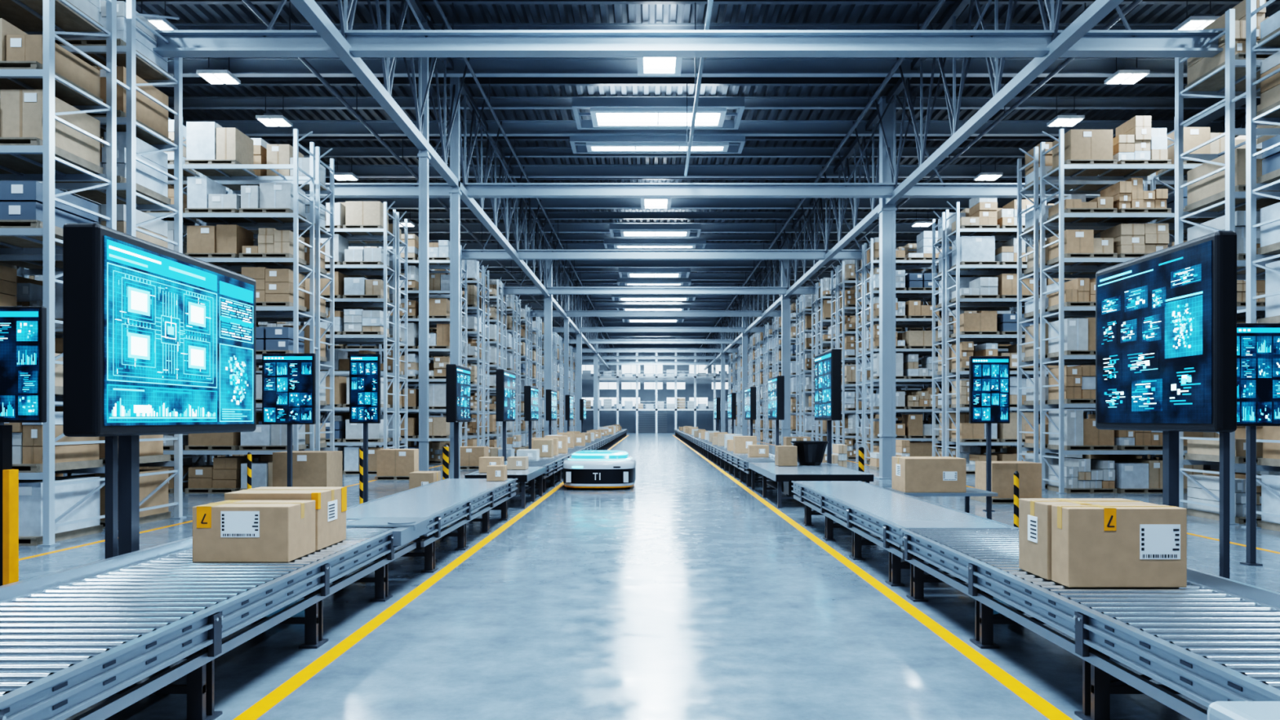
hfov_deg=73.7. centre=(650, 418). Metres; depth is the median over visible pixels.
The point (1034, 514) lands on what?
cardboard box
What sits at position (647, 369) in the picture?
window
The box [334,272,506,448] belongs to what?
rack
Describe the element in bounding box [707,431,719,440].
cardboard box
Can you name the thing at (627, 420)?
wall
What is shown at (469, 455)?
cardboard box
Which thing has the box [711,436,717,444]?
cardboard box
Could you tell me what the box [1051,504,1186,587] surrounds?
cardboard box
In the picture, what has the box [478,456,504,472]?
cardboard box
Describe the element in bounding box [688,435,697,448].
conveyor
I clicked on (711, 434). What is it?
cardboard box
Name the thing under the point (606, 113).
skylight
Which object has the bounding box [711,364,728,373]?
window
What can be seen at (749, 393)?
screen
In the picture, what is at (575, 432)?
cardboard box
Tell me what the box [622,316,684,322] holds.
skylight
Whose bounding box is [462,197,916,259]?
roof beam
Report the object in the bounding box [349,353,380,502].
screen
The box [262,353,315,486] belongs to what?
screen
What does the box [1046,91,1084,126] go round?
light
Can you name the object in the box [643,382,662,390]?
window
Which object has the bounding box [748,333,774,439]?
rack
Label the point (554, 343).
rack
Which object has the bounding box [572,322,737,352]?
roof beam
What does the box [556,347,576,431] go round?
rack
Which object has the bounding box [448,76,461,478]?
steel column
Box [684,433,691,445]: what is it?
conveyor
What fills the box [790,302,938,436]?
rack
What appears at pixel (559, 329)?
roof beam
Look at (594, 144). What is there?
skylight
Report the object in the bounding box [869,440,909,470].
cardboard boxes
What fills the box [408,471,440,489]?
cardboard box
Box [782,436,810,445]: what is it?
cardboard boxes
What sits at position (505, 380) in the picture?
screen
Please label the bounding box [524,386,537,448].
screen
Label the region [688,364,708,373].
window
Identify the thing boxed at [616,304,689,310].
skylight
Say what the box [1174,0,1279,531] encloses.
rack
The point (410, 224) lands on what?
light
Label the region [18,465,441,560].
floor marking
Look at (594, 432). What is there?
cardboard box
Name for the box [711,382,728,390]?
window
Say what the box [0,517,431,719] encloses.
conveyor
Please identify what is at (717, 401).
screen
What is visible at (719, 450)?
conveyor
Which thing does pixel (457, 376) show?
screen
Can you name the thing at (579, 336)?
steel column
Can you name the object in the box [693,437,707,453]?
conveyor
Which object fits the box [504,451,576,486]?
conveyor
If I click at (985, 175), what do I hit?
light
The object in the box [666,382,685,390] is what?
window
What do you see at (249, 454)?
bollard
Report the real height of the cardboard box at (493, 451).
0.616 m
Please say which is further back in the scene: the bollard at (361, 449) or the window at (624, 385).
the window at (624, 385)
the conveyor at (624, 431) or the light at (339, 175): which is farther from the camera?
the conveyor at (624, 431)
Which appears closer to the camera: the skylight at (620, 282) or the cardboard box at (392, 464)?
the cardboard box at (392, 464)
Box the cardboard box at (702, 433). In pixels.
[700,431,707,439]
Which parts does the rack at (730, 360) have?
rack frame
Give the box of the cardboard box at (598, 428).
[597,426,608,430]
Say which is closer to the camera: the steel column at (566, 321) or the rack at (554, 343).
the steel column at (566, 321)
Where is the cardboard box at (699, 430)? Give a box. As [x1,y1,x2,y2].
[697,429,705,437]
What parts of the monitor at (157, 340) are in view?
display panel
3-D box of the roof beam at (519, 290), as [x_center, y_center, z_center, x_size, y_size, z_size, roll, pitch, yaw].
[0.500,-8.871,49.200,55.000,3.382,0.320,0,0,0]
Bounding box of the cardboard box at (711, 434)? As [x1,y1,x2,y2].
[709,432,713,441]
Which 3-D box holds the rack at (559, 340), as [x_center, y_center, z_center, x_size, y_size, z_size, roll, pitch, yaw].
[-14.700,-3.073,81.150,12.600,10.146,2.760,0,0,0]
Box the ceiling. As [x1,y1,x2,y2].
[135,4,1279,302]
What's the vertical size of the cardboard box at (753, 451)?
0.386 m
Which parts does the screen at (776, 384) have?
display panel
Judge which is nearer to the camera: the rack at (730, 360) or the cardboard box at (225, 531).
the cardboard box at (225, 531)
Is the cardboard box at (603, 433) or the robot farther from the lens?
the cardboard box at (603, 433)
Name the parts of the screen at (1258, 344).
display panel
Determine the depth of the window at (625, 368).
124.91 m
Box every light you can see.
[141,0,178,30]
[196,57,240,84]
[255,91,293,126]
[334,157,358,180]
[398,208,415,226]
[911,208,932,226]
[973,157,1003,180]
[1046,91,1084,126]
[1104,57,1150,84]
[1172,0,1220,30]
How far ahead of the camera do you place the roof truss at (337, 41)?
24.90 m
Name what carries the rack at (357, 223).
on the floor
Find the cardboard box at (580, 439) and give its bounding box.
[574,434,585,445]
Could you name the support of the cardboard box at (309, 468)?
on the floor
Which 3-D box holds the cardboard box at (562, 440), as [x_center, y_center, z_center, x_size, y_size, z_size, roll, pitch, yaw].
[-3.400,0.927,30.754,0.771,0.622,0.638,0,0,0]
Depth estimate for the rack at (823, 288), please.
48.09 m
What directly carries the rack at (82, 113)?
on the floor
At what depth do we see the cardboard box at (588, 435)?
44.42 m
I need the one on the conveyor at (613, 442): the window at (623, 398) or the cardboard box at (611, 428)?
the cardboard box at (611, 428)
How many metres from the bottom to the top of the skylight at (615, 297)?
0.340 m
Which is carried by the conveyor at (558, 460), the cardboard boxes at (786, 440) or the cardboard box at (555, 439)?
the cardboard box at (555, 439)
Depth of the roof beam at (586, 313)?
59.98 m
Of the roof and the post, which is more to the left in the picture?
the post
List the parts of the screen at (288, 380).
display panel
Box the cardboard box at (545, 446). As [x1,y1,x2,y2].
[533,439,553,457]
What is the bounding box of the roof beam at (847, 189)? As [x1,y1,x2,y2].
[221,95,1100,197]
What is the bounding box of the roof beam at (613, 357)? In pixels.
[582,332,728,359]
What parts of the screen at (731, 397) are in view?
display panel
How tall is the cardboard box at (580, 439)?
0.517 m
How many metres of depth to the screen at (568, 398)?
53.78 m
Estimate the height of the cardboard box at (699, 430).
0.540 m
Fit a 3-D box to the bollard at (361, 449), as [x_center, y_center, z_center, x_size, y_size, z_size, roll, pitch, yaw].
[-5.900,1.280,17.400,0.140,1.440,0.140,0,0,0]
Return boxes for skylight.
[569,135,745,153]
[571,97,745,129]
[604,238,706,248]
[609,223,701,237]
[611,294,695,301]
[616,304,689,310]
[617,278,691,285]
[618,267,689,277]
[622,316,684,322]
[629,336,675,339]
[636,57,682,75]
[640,197,671,209]
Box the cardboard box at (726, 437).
[724,434,742,447]
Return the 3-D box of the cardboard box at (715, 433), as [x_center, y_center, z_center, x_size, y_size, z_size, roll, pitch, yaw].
[3.487,0.957,42.506,0.653,0.561,0.480,0,0,0]
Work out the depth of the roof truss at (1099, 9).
24.89 m
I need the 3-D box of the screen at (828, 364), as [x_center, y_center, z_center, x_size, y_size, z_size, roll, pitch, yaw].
[5.360,0.000,25.800,0.344,4.000,2.600,0,0,0]
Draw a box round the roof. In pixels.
[116,0,1279,346]
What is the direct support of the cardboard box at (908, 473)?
on the table
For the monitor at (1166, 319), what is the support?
on the floor
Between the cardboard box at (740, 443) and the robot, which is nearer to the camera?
the robot
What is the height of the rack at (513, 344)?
10.134 m
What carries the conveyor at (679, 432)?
on the floor
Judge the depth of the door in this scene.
124.91 m
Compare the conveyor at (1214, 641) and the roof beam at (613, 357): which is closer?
the conveyor at (1214, 641)
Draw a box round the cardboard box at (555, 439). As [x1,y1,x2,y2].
[531,437,558,455]
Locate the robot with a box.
[563,449,635,488]
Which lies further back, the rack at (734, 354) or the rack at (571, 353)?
the rack at (734, 354)
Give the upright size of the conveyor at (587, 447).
0.760 m
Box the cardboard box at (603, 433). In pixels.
[600,431,605,435]
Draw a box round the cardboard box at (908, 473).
[891,456,966,492]
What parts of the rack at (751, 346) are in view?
rack frame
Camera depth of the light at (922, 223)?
43.76 m
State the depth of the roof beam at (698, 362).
113.98 m
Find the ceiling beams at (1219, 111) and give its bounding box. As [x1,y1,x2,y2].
[168,0,1245,353]
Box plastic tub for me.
[790,440,828,465]
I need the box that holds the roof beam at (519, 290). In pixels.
[498,237,815,294]
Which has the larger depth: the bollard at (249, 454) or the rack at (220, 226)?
the rack at (220, 226)
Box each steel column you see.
[417,12,431,471]
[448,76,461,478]
[543,235,552,437]
[563,267,568,432]
[575,294,582,432]
[593,322,598,430]
[720,321,725,431]
[741,294,747,435]
[780,235,790,445]
[874,95,897,479]
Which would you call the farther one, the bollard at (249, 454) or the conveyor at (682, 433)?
the conveyor at (682, 433)
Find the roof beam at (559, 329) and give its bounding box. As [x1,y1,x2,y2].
[552,294,767,332]
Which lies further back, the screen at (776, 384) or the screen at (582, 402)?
the screen at (582, 402)
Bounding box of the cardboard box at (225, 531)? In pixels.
[192,500,315,562]
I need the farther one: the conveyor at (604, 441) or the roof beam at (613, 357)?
the roof beam at (613, 357)
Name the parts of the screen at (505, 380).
display panel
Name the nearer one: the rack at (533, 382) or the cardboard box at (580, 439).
the cardboard box at (580, 439)
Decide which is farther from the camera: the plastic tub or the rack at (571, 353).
the rack at (571, 353)
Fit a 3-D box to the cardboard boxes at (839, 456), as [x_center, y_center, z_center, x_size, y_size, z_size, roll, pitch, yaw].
[6.500,1.477,31.500,1.340,1.043,1.160,0,0,0]
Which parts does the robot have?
glowing panel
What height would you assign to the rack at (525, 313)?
10.100 m
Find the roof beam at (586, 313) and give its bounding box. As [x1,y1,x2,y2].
[529,270,799,316]
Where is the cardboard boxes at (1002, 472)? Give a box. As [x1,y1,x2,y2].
[969,461,1045,503]
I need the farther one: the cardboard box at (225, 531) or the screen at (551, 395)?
the screen at (551, 395)
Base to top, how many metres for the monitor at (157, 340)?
3.620 m
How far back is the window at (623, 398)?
124.91 m
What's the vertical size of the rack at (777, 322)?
10.146 m
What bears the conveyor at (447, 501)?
on the floor
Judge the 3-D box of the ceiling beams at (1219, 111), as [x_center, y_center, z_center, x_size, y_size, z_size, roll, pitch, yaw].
[1.000,-9.485,58.500,33.520,3.070,133.000,0,0,0]
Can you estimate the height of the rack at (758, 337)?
10.134 m
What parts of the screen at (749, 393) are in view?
display panel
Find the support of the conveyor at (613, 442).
on the floor
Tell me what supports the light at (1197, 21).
hanging from the ceiling
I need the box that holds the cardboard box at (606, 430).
[598,429,608,435]
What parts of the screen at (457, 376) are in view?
display panel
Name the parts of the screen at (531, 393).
display panel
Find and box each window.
[582,364,593,373]
[582,396,593,405]
[599,382,616,390]
[599,396,616,405]
[621,364,640,373]
[621,382,640,390]
[621,396,640,405]
[643,364,662,373]
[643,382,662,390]
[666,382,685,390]
[666,396,685,405]
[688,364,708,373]
[688,396,708,405]
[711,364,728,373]
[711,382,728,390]
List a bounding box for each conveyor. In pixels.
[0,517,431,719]
[346,478,517,573]
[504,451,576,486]
[504,462,554,493]
[568,444,591,451]
[585,440,600,449]
[594,437,608,449]
[600,435,613,448]
[608,433,617,445]
[615,431,620,442]
[617,431,622,439]
[619,430,625,438]
[678,431,683,439]
[680,431,685,442]
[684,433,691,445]
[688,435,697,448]
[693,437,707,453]
[700,440,716,460]
[710,444,733,471]
[724,451,774,486]
[791,480,1018,586]
[901,528,1279,719]
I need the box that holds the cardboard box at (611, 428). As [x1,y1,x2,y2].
[603,426,613,434]
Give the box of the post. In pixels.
[0,425,18,586]
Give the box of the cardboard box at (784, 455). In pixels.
[774,445,797,466]
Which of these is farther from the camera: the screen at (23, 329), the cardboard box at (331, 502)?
the screen at (23, 329)
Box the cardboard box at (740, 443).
[733,435,756,453]
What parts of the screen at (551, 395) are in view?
display panel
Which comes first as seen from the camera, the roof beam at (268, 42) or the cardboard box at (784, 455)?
the roof beam at (268, 42)
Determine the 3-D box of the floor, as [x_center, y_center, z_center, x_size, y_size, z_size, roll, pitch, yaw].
[0.500,2.100,58.500,55.000,0.200,133.000,0,0,0]
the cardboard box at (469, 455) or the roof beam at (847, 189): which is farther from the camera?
the cardboard box at (469, 455)
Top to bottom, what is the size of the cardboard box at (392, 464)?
0.982 m
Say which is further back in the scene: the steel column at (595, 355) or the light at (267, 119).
the steel column at (595, 355)
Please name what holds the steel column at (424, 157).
on the floor
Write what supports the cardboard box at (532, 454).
on the conveyor at (558, 460)
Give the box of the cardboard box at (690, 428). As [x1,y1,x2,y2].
[688,427,697,434]
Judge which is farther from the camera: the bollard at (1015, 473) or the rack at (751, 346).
the rack at (751, 346)
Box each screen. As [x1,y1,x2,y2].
[0,306,46,425]
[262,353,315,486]
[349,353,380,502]
[445,364,470,478]
[496,368,515,461]
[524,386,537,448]
[546,389,556,435]
[564,395,573,431]
[579,399,586,432]
[714,397,719,431]
[728,392,736,433]
[744,386,755,435]
[768,375,784,445]
[814,349,841,463]
[968,355,1009,511]
[1236,323,1279,565]
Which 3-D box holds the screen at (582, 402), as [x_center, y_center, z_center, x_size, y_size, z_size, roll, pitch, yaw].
[-5.260,0.250,66.000,0.344,3.500,2.500,0,0,0]
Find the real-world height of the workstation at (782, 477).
0.755 m
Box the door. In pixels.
[638,412,666,432]
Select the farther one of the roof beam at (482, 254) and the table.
the roof beam at (482, 254)
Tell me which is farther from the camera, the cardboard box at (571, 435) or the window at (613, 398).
the window at (613, 398)
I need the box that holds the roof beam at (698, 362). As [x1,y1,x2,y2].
[582,344,732,364]
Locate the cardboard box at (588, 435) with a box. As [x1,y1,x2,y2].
[580,432,591,442]
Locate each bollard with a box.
[247,452,251,488]
[359,445,363,503]
[442,444,448,479]
[858,447,864,471]
[1013,471,1018,528]
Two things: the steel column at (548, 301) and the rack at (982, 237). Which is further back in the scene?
the steel column at (548, 301)
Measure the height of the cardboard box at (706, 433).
0.469 m
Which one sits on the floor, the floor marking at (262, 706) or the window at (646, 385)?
the floor marking at (262, 706)
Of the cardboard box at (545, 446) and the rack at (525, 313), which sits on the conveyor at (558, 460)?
the cardboard box at (545, 446)
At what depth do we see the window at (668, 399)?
124.91 m
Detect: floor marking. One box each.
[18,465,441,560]
[232,435,628,719]
[672,435,1072,719]
[759,441,1279,554]
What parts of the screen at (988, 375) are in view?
display panel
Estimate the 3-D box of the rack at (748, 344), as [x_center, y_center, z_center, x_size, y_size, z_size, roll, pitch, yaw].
[15.700,-3.062,86.550,12.600,10.123,2.760,0,0,0]
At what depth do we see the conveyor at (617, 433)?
74.29 m
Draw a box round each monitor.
[62,222,256,559]
[1095,231,1236,578]
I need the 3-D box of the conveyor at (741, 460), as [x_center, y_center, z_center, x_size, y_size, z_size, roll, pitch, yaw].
[3.500,1.620,28.400,1.510,0.760,7.600,0,0,0]
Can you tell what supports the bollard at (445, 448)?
on the floor
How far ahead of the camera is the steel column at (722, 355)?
92.98 m
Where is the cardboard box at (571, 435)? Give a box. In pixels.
[557,432,574,447]
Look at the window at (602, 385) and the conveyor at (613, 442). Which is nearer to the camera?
the conveyor at (613, 442)
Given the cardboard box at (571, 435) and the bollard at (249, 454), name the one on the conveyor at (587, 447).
the cardboard box at (571, 435)
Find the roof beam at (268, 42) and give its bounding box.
[152,0,1222,57]
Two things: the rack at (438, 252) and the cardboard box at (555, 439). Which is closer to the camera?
the cardboard box at (555, 439)
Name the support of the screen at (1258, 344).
on the floor
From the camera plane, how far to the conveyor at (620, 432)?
82.44 m
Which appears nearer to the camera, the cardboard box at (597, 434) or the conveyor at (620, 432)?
the cardboard box at (597, 434)
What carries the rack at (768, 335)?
on the floor
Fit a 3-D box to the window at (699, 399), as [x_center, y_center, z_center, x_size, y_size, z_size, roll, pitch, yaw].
[7.000,-2.500,124.930,2.860,1.360,0.139,0,0,0]
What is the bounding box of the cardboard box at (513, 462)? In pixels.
[506,456,528,469]
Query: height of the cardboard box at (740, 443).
0.611 m
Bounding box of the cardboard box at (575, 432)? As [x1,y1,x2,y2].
[566,431,580,434]
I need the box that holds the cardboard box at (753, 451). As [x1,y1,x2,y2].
[747,444,768,457]
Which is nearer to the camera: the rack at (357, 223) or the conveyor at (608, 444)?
the rack at (357, 223)
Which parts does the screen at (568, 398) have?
display panel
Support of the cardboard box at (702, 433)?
on the conveyor at (696, 441)
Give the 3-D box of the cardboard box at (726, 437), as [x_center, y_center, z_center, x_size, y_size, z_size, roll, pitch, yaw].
[3.567,0.958,36.818,0.727,0.561,0.630,0,0,0]
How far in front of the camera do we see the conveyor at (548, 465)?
23.08 m
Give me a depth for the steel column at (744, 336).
71.38 m
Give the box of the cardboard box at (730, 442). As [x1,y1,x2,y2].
[727,439,733,450]
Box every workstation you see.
[464,466,546,508]
[748,462,874,507]
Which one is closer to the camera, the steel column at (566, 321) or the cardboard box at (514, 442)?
the cardboard box at (514, 442)
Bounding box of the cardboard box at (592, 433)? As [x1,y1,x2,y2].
[591,432,594,440]
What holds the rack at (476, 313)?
on the floor
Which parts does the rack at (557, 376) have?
rack frame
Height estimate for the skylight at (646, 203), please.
0.260 m
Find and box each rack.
[0,0,186,546]
[17,120,334,493]
[182,200,407,474]
[256,234,466,463]
[323,259,488,448]
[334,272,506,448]
[430,302,532,447]
[430,322,543,437]
[466,294,520,439]
[470,345,573,431]
[518,316,542,438]
[537,332,556,435]
[537,333,563,435]
[542,343,564,432]
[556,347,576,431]
[582,352,728,433]
[728,352,755,433]
[732,347,764,434]
[737,343,767,434]
[747,343,763,435]
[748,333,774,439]
[755,332,860,441]
[763,320,855,443]
[772,316,862,445]
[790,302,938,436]
[795,294,939,441]
[811,276,939,444]
[831,259,1091,459]
[854,231,1091,465]
[932,197,1257,474]
[1017,115,1279,493]
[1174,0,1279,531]
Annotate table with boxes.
[884,487,997,519]
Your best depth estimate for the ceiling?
29.09 m
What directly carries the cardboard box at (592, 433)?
on the conveyor at (604, 441)
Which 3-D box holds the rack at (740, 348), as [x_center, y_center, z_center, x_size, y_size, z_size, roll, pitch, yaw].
[15.700,-3.077,91.950,12.600,10.154,2.760,0,0,0]
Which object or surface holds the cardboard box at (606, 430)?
on the conveyor at (613, 442)
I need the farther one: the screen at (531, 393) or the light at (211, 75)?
the screen at (531, 393)
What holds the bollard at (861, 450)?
on the floor
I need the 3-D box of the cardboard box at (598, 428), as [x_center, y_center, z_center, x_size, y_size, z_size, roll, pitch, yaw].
[-3.648,0.938,65.466,0.774,0.601,0.481,0,0,0]
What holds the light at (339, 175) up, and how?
hanging from the ceiling
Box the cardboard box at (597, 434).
[595,432,600,438]
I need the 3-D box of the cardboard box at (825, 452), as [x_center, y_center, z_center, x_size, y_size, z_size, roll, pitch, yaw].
[7.800,1.562,39.600,1.340,0.872,1.160,0,0,0]
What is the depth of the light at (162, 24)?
21.63 m
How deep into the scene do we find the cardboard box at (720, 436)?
39.10 m
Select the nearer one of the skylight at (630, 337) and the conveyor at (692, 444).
the conveyor at (692, 444)
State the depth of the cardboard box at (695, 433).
57.85 m
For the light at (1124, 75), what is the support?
hanging from the ceiling
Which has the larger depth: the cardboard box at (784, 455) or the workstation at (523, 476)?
the cardboard box at (784, 455)
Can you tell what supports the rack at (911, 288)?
on the floor
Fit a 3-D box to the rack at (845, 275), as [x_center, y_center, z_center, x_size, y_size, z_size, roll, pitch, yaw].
[15.700,-3.050,43.350,12.600,10.100,2.760,0,0,0]
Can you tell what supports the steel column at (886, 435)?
on the floor
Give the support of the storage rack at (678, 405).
on the floor
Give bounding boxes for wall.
[573,346,759,432]
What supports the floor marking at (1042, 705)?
on the floor
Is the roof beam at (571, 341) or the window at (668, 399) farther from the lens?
the window at (668, 399)
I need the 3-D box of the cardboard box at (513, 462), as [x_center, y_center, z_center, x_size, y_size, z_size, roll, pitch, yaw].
[-3.275,1.091,21.047,0.454,0.303,0.506,0,0,0]
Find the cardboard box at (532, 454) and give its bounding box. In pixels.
[516,448,539,460]
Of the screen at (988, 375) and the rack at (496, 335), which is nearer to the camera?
the screen at (988, 375)
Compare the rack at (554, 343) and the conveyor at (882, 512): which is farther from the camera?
the rack at (554, 343)
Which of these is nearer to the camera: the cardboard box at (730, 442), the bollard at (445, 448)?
the bollard at (445, 448)
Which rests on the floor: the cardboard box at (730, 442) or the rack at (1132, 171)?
the rack at (1132, 171)
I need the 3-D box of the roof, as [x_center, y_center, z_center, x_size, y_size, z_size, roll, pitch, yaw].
[0.500,-10.660,58.875,55.000,0.720,131.610,0,0,0]
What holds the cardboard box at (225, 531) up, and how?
on the conveyor at (72, 639)
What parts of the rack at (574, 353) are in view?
rack frame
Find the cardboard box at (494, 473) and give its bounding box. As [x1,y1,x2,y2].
[486,465,506,480]
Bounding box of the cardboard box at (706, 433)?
[705,431,707,439]
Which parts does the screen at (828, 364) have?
display panel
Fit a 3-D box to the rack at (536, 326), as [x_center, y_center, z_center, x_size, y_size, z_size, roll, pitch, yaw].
[-14.700,-3.062,64.950,12.600,10.123,2.760,0,0,0]
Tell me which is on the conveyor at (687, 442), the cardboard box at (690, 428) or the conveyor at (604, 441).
the cardboard box at (690, 428)
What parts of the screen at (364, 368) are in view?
display panel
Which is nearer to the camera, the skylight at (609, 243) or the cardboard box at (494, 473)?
the cardboard box at (494, 473)
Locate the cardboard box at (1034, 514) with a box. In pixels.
[1018,497,1155,580]
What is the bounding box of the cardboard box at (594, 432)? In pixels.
[586,431,595,439]
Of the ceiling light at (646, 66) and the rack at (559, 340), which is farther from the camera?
the rack at (559, 340)
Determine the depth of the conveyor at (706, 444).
43.50 m
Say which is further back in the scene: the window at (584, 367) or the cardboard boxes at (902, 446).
the window at (584, 367)
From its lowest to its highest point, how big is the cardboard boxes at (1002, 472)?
0.948 m
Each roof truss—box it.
[289,0,613,370]
[702,0,1124,370]
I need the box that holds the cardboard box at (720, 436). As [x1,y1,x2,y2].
[717,433,735,445]
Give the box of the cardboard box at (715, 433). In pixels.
[713,431,727,436]
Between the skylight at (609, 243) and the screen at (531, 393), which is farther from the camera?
the skylight at (609, 243)
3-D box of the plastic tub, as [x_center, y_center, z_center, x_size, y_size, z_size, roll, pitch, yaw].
[4.300,0.928,23.100,1.020,0.630,1.020,0,0,0]
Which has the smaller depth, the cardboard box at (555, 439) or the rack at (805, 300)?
the cardboard box at (555, 439)
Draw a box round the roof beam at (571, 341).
[562,309,751,343]
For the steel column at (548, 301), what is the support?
on the floor
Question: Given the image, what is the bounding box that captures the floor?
[18,432,1279,719]
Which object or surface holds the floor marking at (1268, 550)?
on the floor
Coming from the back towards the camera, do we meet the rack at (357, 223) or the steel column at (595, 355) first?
the steel column at (595, 355)
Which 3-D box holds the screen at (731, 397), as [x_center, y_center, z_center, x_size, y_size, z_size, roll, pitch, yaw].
[5.160,0.200,54.000,0.344,3.600,2.600,0,0,0]
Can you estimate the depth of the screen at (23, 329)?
10.99 m
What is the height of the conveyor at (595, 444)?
0.760 m
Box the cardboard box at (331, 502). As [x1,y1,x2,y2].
[224,486,346,550]
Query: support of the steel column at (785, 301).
on the floor
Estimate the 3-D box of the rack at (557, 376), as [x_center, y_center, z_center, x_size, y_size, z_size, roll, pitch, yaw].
[-14.700,-3.071,86.550,12.600,10.143,2.760,0,0,0]
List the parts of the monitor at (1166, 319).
display panel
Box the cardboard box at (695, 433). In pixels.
[693,431,697,436]
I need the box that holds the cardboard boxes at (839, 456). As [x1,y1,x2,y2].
[822,444,847,467]
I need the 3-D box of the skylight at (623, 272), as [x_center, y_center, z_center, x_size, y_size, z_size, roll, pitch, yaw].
[0.250,-10.230,60.000,4.900,0.340,2.400,0,0,0]
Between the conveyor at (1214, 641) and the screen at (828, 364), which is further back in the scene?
the screen at (828, 364)
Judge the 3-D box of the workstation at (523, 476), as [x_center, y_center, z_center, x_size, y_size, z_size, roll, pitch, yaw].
[-3.425,1.623,20.540,1.390,0.755,3.320,0,0,0]
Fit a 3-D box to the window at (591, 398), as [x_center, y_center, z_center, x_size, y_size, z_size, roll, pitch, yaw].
[-9.500,-2.500,124.930,2.860,1.360,0.139,0,0,0]
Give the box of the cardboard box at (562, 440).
[544,435,568,453]
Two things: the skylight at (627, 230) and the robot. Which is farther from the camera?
the skylight at (627, 230)

